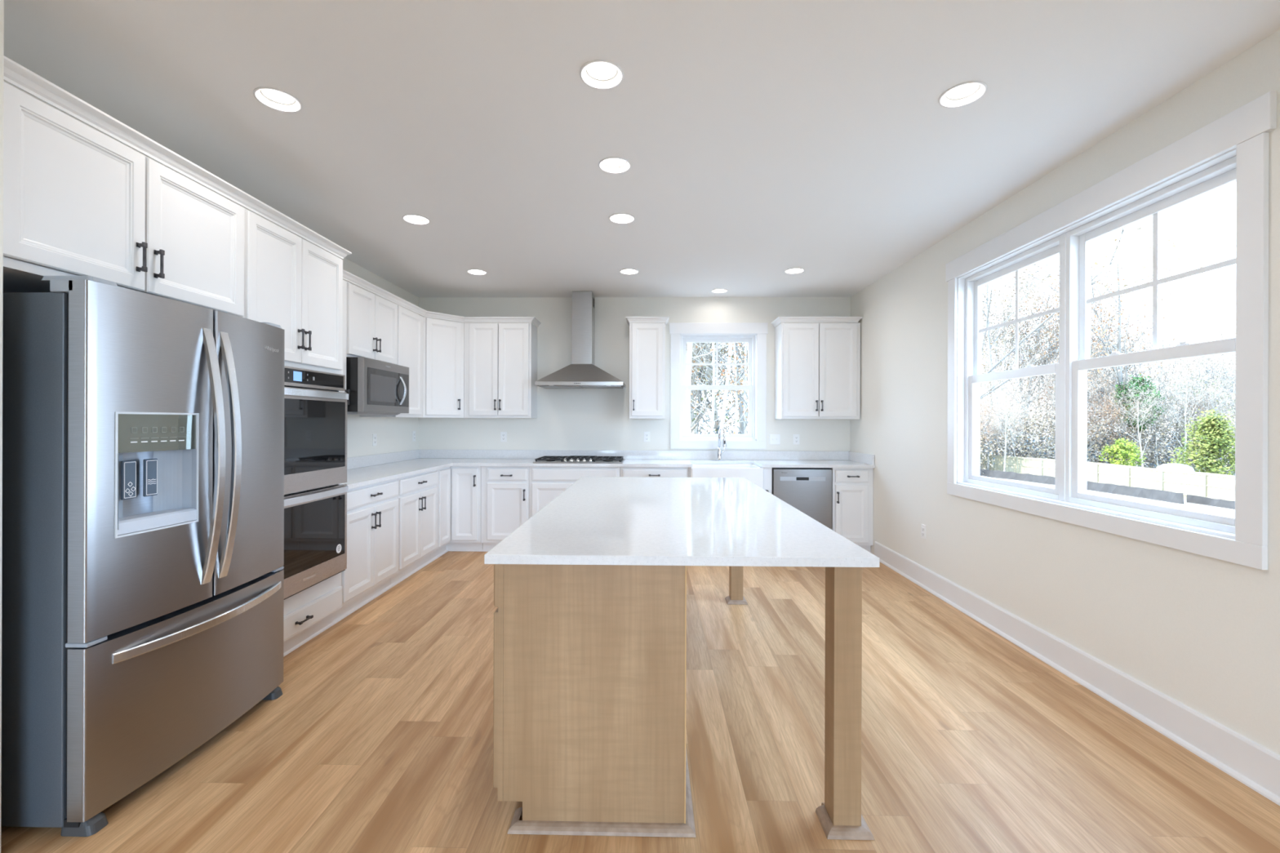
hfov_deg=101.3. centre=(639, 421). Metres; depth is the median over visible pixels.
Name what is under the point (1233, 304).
bare tree
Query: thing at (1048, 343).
thicket
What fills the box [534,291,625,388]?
range hood
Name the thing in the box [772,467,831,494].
control panel
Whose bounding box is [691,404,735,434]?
bare tree
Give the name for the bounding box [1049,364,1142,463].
bare tree
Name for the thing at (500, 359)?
upper cabinet
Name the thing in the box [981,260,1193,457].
bare tree
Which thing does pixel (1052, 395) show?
bare tree
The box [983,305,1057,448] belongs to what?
bare tree
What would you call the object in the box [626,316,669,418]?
upper cabinet
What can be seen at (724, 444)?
kitchen faucet
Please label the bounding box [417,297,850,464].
wall
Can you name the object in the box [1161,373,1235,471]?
bare tree
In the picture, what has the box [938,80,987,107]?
recessed light
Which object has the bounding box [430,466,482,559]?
base cabinet
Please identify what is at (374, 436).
wall outlet
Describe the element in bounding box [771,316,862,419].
upper cabinet
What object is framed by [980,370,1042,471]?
bare tree
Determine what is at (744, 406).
tree
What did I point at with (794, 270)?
recessed light
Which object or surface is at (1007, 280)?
bare tree
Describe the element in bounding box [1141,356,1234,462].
bare tree
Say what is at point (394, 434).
wall
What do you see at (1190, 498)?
fence
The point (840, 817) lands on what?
island post
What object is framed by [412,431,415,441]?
wall outlet
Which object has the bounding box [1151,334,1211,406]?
bare tree
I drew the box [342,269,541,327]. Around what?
crown molding
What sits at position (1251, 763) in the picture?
baseboard
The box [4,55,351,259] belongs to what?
crown molding
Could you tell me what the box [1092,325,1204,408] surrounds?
bare tree
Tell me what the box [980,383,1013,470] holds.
bare tree
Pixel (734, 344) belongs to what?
tree
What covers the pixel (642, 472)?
base cabinet
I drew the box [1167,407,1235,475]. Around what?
cedar tree
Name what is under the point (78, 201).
upper cabinet
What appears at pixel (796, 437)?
wall outlet
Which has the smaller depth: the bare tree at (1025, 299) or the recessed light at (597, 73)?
the recessed light at (597, 73)
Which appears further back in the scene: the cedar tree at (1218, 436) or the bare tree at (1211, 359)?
the bare tree at (1211, 359)
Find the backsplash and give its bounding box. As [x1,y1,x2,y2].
[346,449,874,469]
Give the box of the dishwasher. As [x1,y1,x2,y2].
[772,467,831,529]
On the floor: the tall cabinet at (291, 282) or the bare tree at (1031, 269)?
the tall cabinet at (291, 282)
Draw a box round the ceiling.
[4,0,1279,297]
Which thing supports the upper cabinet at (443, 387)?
attached to the wall at (567, 419)
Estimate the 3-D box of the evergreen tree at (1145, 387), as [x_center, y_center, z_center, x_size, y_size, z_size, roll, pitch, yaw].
[44.134,0.248,46.558,3.639,9.068,3.562,0,0,43]
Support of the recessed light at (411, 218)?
in the ceiling
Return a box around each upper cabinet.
[3,81,244,317]
[342,280,350,404]
[346,281,397,364]
[359,305,423,417]
[398,316,464,417]
[463,323,537,417]
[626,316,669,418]
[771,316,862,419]
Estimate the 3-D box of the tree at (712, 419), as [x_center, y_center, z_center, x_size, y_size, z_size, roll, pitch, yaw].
[2.147,-1.006,14.972,2.727,11.305,1.494,0,0,-14]
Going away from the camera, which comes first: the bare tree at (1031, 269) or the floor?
the floor
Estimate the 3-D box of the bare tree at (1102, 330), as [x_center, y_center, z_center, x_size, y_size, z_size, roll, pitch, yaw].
[50.083,-3.178,60.599,10.813,15.978,8.808,0,0,-1]
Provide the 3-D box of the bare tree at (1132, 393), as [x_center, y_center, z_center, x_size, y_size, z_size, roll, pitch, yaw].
[42.461,0.410,44.365,5.917,8.744,4.820,0,0,-21]
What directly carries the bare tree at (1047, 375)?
on the ground
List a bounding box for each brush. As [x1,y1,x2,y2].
[685,342,748,434]
[691,342,748,434]
[691,342,748,434]
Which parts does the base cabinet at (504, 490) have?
drawer, door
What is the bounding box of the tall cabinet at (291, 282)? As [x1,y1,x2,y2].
[242,208,342,653]
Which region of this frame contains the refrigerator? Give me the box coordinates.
[0,275,284,836]
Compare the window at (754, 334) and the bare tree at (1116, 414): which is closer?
the window at (754, 334)
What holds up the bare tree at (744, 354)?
on the ground
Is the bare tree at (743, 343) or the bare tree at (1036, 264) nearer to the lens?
the bare tree at (743, 343)
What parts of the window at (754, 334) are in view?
sash, frame, sash, apron casing, header casing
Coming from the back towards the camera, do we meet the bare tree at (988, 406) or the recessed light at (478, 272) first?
the bare tree at (988, 406)
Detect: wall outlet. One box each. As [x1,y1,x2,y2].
[372,433,377,445]
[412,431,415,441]
[500,431,506,441]
[644,431,649,441]
[793,434,799,444]
[920,524,926,539]
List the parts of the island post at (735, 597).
molding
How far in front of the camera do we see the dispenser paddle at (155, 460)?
1.91 m
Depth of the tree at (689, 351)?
12.20 m
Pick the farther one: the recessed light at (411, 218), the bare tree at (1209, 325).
the bare tree at (1209, 325)
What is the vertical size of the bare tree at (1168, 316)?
18.024 m
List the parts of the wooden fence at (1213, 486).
fence panel, fence post, rail, fence panel, fence post, rail, fence panel, fence post, rail, fence panel, rail, fence panel, fence post, rail, fence panel, fence post, rail, fence panel, fence post, rail, fence panel, fence post, rail, fence panel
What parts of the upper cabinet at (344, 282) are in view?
door, handle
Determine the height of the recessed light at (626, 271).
0.025 m
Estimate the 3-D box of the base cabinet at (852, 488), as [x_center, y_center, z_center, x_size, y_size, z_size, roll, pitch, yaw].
[2.135,0.901,5.534,0.404,0.882,0.662,0,0,1]
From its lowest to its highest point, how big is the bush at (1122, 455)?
3.878 m
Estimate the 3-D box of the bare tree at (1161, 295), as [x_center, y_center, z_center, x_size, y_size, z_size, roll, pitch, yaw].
[56.156,-6.064,61.123,10.101,21.809,12.437,0,0,21]
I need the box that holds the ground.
[981,442,1235,517]
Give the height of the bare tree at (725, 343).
17.977 m
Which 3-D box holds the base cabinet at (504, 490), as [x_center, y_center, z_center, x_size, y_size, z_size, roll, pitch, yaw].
[-1.364,0.890,5.601,0.487,0.882,0.662,0,0,1]
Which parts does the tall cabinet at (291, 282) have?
door, handle, handle, handle, drawer, door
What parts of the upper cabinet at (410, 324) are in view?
door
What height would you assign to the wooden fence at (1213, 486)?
1.740 m
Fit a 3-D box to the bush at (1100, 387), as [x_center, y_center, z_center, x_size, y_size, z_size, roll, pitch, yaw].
[43.638,0.723,49.836,3.613,8.116,3.549,0,0,-40]
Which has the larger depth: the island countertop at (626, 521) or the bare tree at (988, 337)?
the bare tree at (988, 337)
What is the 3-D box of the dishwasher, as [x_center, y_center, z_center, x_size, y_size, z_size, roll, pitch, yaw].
[1.630,0.901,5.547,0.595,0.875,0.614,0,0,1]
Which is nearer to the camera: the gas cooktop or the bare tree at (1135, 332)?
the gas cooktop
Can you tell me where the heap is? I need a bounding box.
[1155,463,1195,471]
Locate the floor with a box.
[0,551,1279,852]
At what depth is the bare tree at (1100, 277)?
56.69 m
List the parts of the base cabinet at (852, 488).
drawer, door, handle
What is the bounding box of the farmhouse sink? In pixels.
[690,463,763,488]
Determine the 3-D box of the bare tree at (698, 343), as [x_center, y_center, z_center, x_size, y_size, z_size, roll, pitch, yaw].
[0.650,-2.050,19.699,8.794,13.400,8.929,0,0,0]
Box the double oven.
[282,365,348,599]
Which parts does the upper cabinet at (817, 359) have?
door, crown, door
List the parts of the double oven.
oven glass, panel glass, oven glass, control panel, trim, oven door, oven door, handle, handle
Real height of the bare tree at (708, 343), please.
14.238 m
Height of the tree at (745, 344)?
11.068 m
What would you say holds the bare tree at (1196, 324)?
on the ground
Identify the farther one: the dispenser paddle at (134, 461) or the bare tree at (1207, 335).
the bare tree at (1207, 335)
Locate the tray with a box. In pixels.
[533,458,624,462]
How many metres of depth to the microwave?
4.16 m
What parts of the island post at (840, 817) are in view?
molding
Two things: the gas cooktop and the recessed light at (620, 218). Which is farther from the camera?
the gas cooktop
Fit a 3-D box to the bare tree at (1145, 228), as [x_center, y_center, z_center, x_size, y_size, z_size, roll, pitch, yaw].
[8.456,-3.148,13.904,11.148,15.675,12.494,0,0,42]
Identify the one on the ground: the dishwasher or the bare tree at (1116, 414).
the bare tree at (1116, 414)
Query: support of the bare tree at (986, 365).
on the ground
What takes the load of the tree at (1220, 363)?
on the ground
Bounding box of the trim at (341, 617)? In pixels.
[283,549,471,657]
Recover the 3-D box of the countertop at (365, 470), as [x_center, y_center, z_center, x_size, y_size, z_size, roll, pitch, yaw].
[-0.111,0.387,4.660,4.864,0.130,2.509,0,0,1]
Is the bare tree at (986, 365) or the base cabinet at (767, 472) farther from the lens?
the bare tree at (986, 365)
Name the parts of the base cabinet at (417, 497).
door, drawer, handle, handle, door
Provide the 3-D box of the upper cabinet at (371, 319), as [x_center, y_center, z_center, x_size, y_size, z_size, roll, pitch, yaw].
[-2.353,-0.778,4.352,0.382,0.570,0.789,0,0,1]
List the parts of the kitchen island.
door, drawer, frame, molding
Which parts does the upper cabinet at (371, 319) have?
door, handle, handle, door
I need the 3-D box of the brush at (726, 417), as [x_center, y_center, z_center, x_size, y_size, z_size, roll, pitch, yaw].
[2.764,0.511,22.990,16.057,11.336,11.110,0,0,-3]
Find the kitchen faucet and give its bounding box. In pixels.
[716,426,726,460]
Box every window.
[669,322,768,448]
[945,91,1276,569]
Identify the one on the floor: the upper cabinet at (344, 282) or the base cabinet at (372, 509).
the base cabinet at (372, 509)
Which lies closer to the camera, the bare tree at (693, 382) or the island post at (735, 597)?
the island post at (735, 597)
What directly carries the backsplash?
attached to the wall at (567, 419)
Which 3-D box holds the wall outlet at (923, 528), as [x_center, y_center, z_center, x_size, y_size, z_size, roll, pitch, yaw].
[2.311,0.897,4.281,0.009,0.114,0.070,0,0,1]
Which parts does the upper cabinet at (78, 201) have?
door, handle, handle, door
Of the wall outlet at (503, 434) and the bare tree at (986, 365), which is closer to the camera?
the wall outlet at (503, 434)
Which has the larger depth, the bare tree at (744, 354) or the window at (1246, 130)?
the bare tree at (744, 354)
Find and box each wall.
[0,0,4,852]
[4,80,418,457]
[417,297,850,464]
[849,29,1279,755]
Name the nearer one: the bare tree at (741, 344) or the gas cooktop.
the gas cooktop
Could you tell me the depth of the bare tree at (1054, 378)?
48.88 m
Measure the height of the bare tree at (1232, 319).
17.682 m
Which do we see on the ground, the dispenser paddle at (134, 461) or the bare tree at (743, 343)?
the bare tree at (743, 343)
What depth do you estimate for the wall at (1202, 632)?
2.69 m
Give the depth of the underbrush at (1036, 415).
47.02 m
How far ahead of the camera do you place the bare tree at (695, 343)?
17.66 m
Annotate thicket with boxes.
[980,349,1235,464]
[980,355,1235,465]
[981,342,1235,462]
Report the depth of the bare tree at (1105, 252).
65.50 m
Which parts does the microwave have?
handle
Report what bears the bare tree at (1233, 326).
on the ground
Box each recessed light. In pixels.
[253,86,302,112]
[402,213,430,224]
[466,269,486,275]
[579,59,623,88]
[598,156,631,173]
[608,213,635,223]
[619,268,639,274]
[711,288,728,293]
[784,267,804,273]
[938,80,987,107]
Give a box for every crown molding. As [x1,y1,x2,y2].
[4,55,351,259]
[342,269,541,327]
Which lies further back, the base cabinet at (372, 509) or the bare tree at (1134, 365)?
the bare tree at (1134, 365)
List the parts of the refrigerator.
door, dispenser panel, freezer drawer, handle, handle, handle, door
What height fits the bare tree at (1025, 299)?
19.047 m
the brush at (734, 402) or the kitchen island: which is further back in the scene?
the brush at (734, 402)
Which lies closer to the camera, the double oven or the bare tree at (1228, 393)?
the double oven
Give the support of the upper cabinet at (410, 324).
attached to the wall at (394, 434)
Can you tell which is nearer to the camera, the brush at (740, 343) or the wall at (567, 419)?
the wall at (567, 419)
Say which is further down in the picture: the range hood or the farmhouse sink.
the farmhouse sink
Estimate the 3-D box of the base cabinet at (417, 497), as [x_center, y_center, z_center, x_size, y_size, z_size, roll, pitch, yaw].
[-2.218,0.887,4.616,0.652,0.882,0.765,0,0,1]
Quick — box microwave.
[346,356,408,415]
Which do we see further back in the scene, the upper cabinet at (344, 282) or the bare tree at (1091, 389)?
the bare tree at (1091, 389)
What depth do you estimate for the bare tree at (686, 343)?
16.12 m
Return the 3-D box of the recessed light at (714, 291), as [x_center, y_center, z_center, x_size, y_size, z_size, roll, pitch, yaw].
[0.848,-1.407,5.608,0.178,0.025,0.178,0,0,1]
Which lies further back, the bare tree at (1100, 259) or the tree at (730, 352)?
the bare tree at (1100, 259)
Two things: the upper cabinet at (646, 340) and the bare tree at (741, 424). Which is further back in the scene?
the bare tree at (741, 424)
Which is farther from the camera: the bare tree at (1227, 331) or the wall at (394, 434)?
the bare tree at (1227, 331)
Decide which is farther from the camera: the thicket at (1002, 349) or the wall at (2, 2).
the thicket at (1002, 349)
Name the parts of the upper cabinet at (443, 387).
door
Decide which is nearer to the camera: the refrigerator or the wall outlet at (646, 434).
the refrigerator
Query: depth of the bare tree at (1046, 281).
52.44 m
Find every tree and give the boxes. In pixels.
[685,342,711,369]
[685,342,733,382]
[685,342,739,434]
[685,342,747,434]
[685,342,748,434]
[685,342,748,434]
[686,342,742,367]
[690,342,734,434]
[690,342,747,434]
[690,342,748,434]
[691,342,744,433]
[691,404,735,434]
[692,342,747,415]
[692,343,747,434]
[694,342,743,416]
[698,344,747,434]
[702,342,747,416]
[702,342,747,434]
[720,342,747,434]
[980,203,1235,399]
[980,257,1059,406]
[980,266,1093,455]
[980,364,1009,421]
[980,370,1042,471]
[980,381,1045,456]
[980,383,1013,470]
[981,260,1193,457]
[981,269,1050,391]
[981,280,1053,412]
[981,298,1058,413]
[982,244,1092,456]
[982,252,1137,428]
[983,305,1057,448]
[986,225,1152,456]
[990,308,1147,448]
[1000,264,1126,434]
[1000,350,1099,457]
[1004,222,1200,462]
[1008,276,1170,462]
[1013,349,1057,456]
[1017,329,1110,408]
[1018,258,1168,401]
[1029,373,1110,420]
[1033,344,1143,461]
[1040,276,1197,462]
[1044,318,1171,457]
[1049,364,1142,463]
[1056,287,1213,454]
[1086,369,1126,449]
[1087,376,1145,453]
[1090,297,1229,467]
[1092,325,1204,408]
[1093,265,1209,462]
[1094,377,1172,466]
[1111,373,1166,466]
[1114,332,1222,386]
[1126,344,1229,445]
[1131,383,1193,466]
[1141,303,1235,399]
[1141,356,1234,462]
[1150,368,1235,463]
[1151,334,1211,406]
[1153,331,1235,404]
[1159,317,1235,414]
[1160,319,1235,439]
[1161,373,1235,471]
[1161,377,1235,471]
[1162,324,1235,421]
[1163,326,1234,419]
[1165,363,1235,446]
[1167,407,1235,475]
[1174,352,1235,471]
[1177,333,1235,413]
[1185,315,1235,402]
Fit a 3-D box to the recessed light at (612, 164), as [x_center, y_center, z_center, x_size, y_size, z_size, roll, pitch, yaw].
[-0.138,-1.411,2.871,0.178,0.025,0.178,0,0,1]
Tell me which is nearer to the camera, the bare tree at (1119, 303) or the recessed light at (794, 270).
the recessed light at (794, 270)
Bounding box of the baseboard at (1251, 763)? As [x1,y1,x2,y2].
[874,541,1279,805]
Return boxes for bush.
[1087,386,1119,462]
[1098,436,1146,466]
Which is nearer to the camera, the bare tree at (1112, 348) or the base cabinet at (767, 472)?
the base cabinet at (767, 472)
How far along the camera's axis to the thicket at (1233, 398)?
58.62 m
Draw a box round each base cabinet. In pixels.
[332,478,398,621]
[390,469,437,584]
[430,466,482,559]
[480,466,528,551]
[528,466,620,518]
[620,466,688,477]
[688,466,772,493]
[831,467,873,552]
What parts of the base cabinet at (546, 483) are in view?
door, false drawer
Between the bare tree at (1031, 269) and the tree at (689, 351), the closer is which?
the tree at (689, 351)
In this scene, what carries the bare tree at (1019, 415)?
on the ground
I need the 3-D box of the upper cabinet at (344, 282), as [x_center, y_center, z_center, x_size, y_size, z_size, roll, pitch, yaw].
[-2.366,-0.553,3.702,0.382,1.020,0.505,0,0,1]
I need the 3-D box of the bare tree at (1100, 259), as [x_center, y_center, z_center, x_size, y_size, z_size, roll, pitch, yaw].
[49.268,-6.941,57.866,15.221,23.489,11.959,0,0,-37]
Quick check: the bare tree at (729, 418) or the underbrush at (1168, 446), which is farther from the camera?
the underbrush at (1168, 446)
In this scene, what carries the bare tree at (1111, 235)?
on the ground
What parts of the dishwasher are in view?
pocket handle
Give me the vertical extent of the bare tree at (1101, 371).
11.968 m
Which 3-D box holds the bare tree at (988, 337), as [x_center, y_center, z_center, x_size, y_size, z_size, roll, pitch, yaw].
[31.856,-8.055,50.359,18.259,25.675,20.464,0,0,9]
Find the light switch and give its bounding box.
[769,434,780,444]
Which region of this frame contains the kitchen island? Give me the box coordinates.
[493,564,696,837]
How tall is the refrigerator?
1.799 m
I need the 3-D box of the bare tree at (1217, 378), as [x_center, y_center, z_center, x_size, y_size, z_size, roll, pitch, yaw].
[54.487,0.262,50.303,5.905,9.112,4.639,0,0,36]
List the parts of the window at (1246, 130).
sash, frame, sash, apron casing, header casing, frame, sash, sash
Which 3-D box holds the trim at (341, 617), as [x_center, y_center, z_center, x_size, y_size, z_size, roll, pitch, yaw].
[-0.780,1.325,3.988,2.465,0.018,2.795,0,0,1]
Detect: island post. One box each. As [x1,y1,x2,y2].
[724,566,747,604]
[815,567,874,839]
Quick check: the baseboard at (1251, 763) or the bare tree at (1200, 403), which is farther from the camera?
the bare tree at (1200, 403)
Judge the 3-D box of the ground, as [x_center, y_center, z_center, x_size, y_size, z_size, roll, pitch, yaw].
[30.654,4.837,34.415,180.000,0.200,190.000,0,0,1]
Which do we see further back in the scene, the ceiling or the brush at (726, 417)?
the brush at (726, 417)
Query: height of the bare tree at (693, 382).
14.550 m
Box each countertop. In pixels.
[341,449,875,488]
[484,476,879,567]
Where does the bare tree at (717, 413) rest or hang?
on the ground
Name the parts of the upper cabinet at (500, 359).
door, handle, handle, door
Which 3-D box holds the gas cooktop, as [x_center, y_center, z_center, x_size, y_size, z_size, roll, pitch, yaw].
[-0.630,0.398,5.598,0.914,0.044,0.520,0,0,1]
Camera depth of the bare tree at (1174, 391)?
46.74 m
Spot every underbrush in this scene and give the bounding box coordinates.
[979,395,1235,474]
[979,424,1235,472]
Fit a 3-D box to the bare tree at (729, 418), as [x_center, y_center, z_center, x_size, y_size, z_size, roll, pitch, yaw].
[3.560,-2.259,22.137,9.856,13.859,11.046,0,0,12]
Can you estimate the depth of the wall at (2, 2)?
1.59 m
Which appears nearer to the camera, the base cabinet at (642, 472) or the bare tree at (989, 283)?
the base cabinet at (642, 472)
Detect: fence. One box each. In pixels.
[979,454,1235,501]
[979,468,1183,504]
[1186,494,1235,509]
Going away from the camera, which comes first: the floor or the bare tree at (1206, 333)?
the floor
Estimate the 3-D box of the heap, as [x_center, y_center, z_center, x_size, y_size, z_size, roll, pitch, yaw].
[34.121,3.709,33.500,2.000,2.080,1.600,0,0,1]
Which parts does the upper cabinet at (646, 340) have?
door, crown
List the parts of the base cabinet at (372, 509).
door, drawer, handle, handle, handle, door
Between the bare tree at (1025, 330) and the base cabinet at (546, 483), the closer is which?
the base cabinet at (546, 483)
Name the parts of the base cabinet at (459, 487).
door, door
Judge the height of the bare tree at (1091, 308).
18.430 m
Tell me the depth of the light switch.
5.88 m
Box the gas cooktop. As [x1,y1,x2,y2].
[533,455,624,462]
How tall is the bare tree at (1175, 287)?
21.532 m
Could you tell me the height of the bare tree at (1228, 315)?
18.278 m
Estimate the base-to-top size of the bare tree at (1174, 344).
14.101 m

